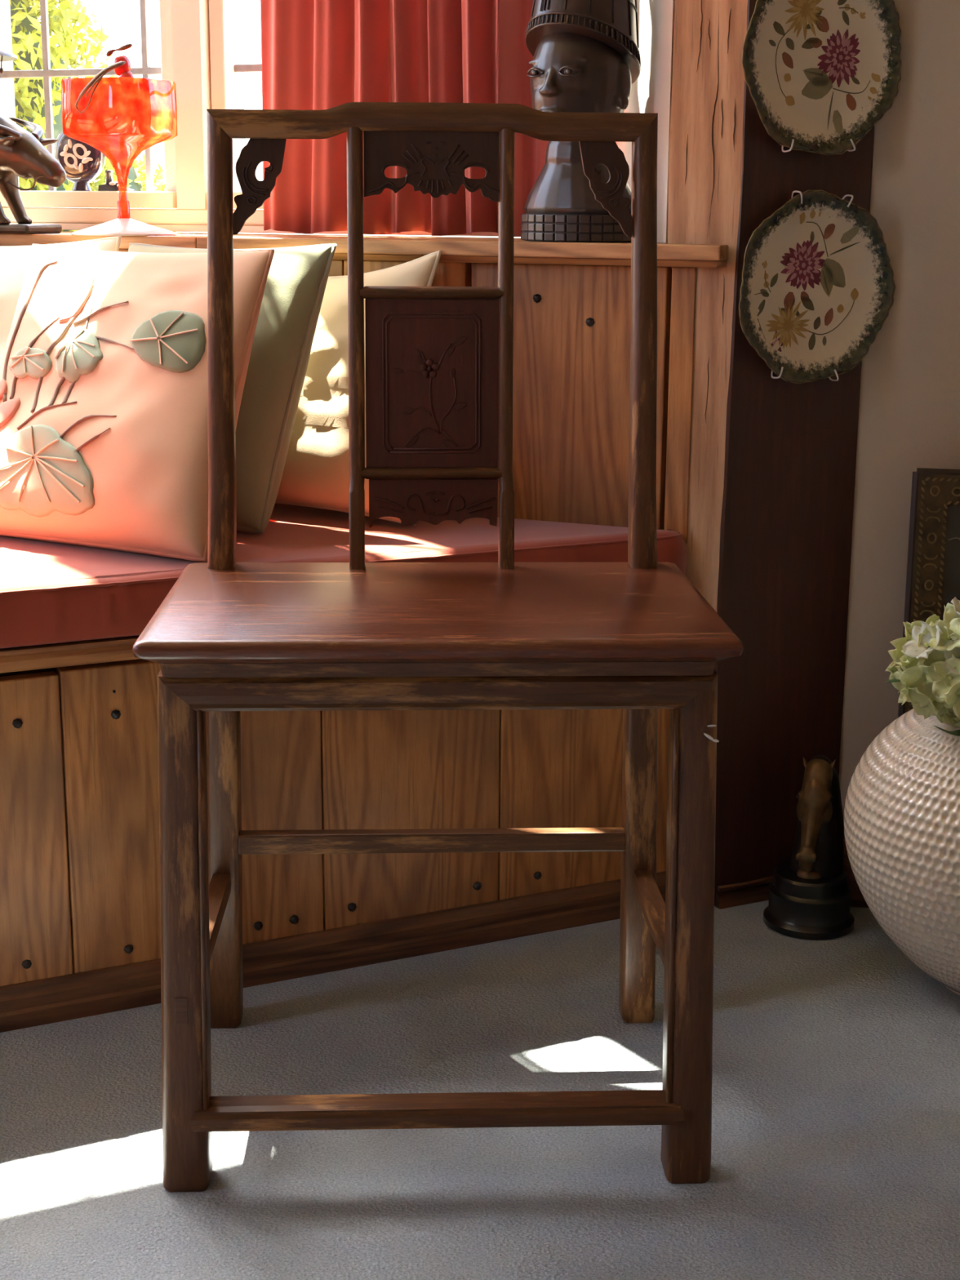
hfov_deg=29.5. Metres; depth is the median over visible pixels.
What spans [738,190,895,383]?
plate
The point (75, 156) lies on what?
flower
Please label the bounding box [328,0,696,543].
wall
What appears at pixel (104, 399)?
cushion
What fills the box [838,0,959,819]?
wall
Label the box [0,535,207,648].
seat cushion
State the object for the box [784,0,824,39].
flower
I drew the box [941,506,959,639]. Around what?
picture
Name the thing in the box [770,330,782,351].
flower
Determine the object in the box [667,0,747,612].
post
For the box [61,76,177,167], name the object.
bowl
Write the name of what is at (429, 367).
flower
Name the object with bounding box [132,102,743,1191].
chair
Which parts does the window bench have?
plinth moulding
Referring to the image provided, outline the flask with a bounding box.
[53,124,106,191]
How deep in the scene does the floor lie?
1.76 m
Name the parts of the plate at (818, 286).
painted stem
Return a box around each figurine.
[0,47,66,234]
[763,755,854,939]
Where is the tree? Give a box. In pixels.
[9,0,117,231]
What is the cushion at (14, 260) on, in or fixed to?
on the seat cushion at (51, 593)
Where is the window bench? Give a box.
[0,635,669,1032]
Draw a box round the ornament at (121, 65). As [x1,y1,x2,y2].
[75,43,133,124]
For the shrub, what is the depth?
7.39 m
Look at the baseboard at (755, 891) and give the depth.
2.35 m
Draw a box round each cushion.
[0,235,121,364]
[0,244,275,561]
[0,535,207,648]
[128,243,337,533]
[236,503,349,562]
[275,249,442,525]
[514,518,627,562]
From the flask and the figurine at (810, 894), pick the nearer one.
the figurine at (810, 894)
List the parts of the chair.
leg, leg, splat post, carved stem, splat rail, splat rail, splat panel, crest rail, seat, splat post, leg, leg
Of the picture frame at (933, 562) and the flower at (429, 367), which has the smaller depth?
the flower at (429, 367)
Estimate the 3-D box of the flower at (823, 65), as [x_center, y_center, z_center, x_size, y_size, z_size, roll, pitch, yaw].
[0.425,-0.686,2.146,0.060,0.066,0.001,26,0,-29]
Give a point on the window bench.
(80, 919)
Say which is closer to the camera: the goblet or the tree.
the goblet
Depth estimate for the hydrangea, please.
1.95 m
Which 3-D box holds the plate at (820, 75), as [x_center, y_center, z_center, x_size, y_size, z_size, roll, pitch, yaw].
[0.398,-0.684,2.130,0.227,0.227,0.022,-6,15,-25]
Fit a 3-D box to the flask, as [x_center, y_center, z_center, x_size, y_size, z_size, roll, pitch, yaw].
[-0.593,-0.736,2.695,0.088,0.140,0.029,6,15,23]
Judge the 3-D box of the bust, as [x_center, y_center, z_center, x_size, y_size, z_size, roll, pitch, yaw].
[0.126,-0.692,2.228,0.144,0.400,0.150,-1,14,-5]
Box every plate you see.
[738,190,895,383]
[741,0,901,155]
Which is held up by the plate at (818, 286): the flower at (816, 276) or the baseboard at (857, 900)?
the flower at (816, 276)
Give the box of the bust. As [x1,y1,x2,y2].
[520,0,640,242]
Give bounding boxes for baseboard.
[715,875,773,909]
[843,833,868,907]
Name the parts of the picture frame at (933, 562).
frame rail, frame rail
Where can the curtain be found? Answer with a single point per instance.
(317, 55)
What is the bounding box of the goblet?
[61,76,177,235]
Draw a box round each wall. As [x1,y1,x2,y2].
[0,0,19,207]
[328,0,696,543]
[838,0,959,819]
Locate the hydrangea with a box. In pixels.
[884,596,959,736]
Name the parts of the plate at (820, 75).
painted stem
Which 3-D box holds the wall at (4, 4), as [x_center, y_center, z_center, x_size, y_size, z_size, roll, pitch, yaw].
[-1.540,-1.063,2.243,1.910,2.760,0.380,-6,15,-25]
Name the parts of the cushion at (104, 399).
embroidered stem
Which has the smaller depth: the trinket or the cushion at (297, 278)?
the cushion at (297, 278)
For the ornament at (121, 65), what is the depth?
2.41 m
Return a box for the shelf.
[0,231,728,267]
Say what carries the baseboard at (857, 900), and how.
attached to the wall at (908, 414)
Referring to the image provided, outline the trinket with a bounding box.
[97,170,134,191]
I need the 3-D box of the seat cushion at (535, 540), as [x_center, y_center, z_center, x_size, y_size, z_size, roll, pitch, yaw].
[0.096,-0.088,2.182,0.227,0.067,0.302,-6,15,-25]
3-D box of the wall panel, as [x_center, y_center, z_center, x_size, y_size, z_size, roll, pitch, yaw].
[0.375,-1.026,2.143,0.244,2.760,0.162,-6,15,-25]
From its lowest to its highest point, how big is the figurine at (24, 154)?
0.290 m
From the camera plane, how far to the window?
2.61 m
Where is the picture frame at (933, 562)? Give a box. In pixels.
[897,467,959,717]
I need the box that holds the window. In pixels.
[0,0,497,236]
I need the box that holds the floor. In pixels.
[0,900,959,1279]
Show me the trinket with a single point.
(109, 185)
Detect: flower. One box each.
[59,138,93,172]
[420,358,439,377]
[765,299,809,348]
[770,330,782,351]
[780,240,826,290]
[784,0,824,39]
[817,29,860,87]
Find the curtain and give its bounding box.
[260,0,548,236]
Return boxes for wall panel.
[714,0,874,906]
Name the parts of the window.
sill rail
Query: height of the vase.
0.347 m
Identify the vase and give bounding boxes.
[844,708,959,995]

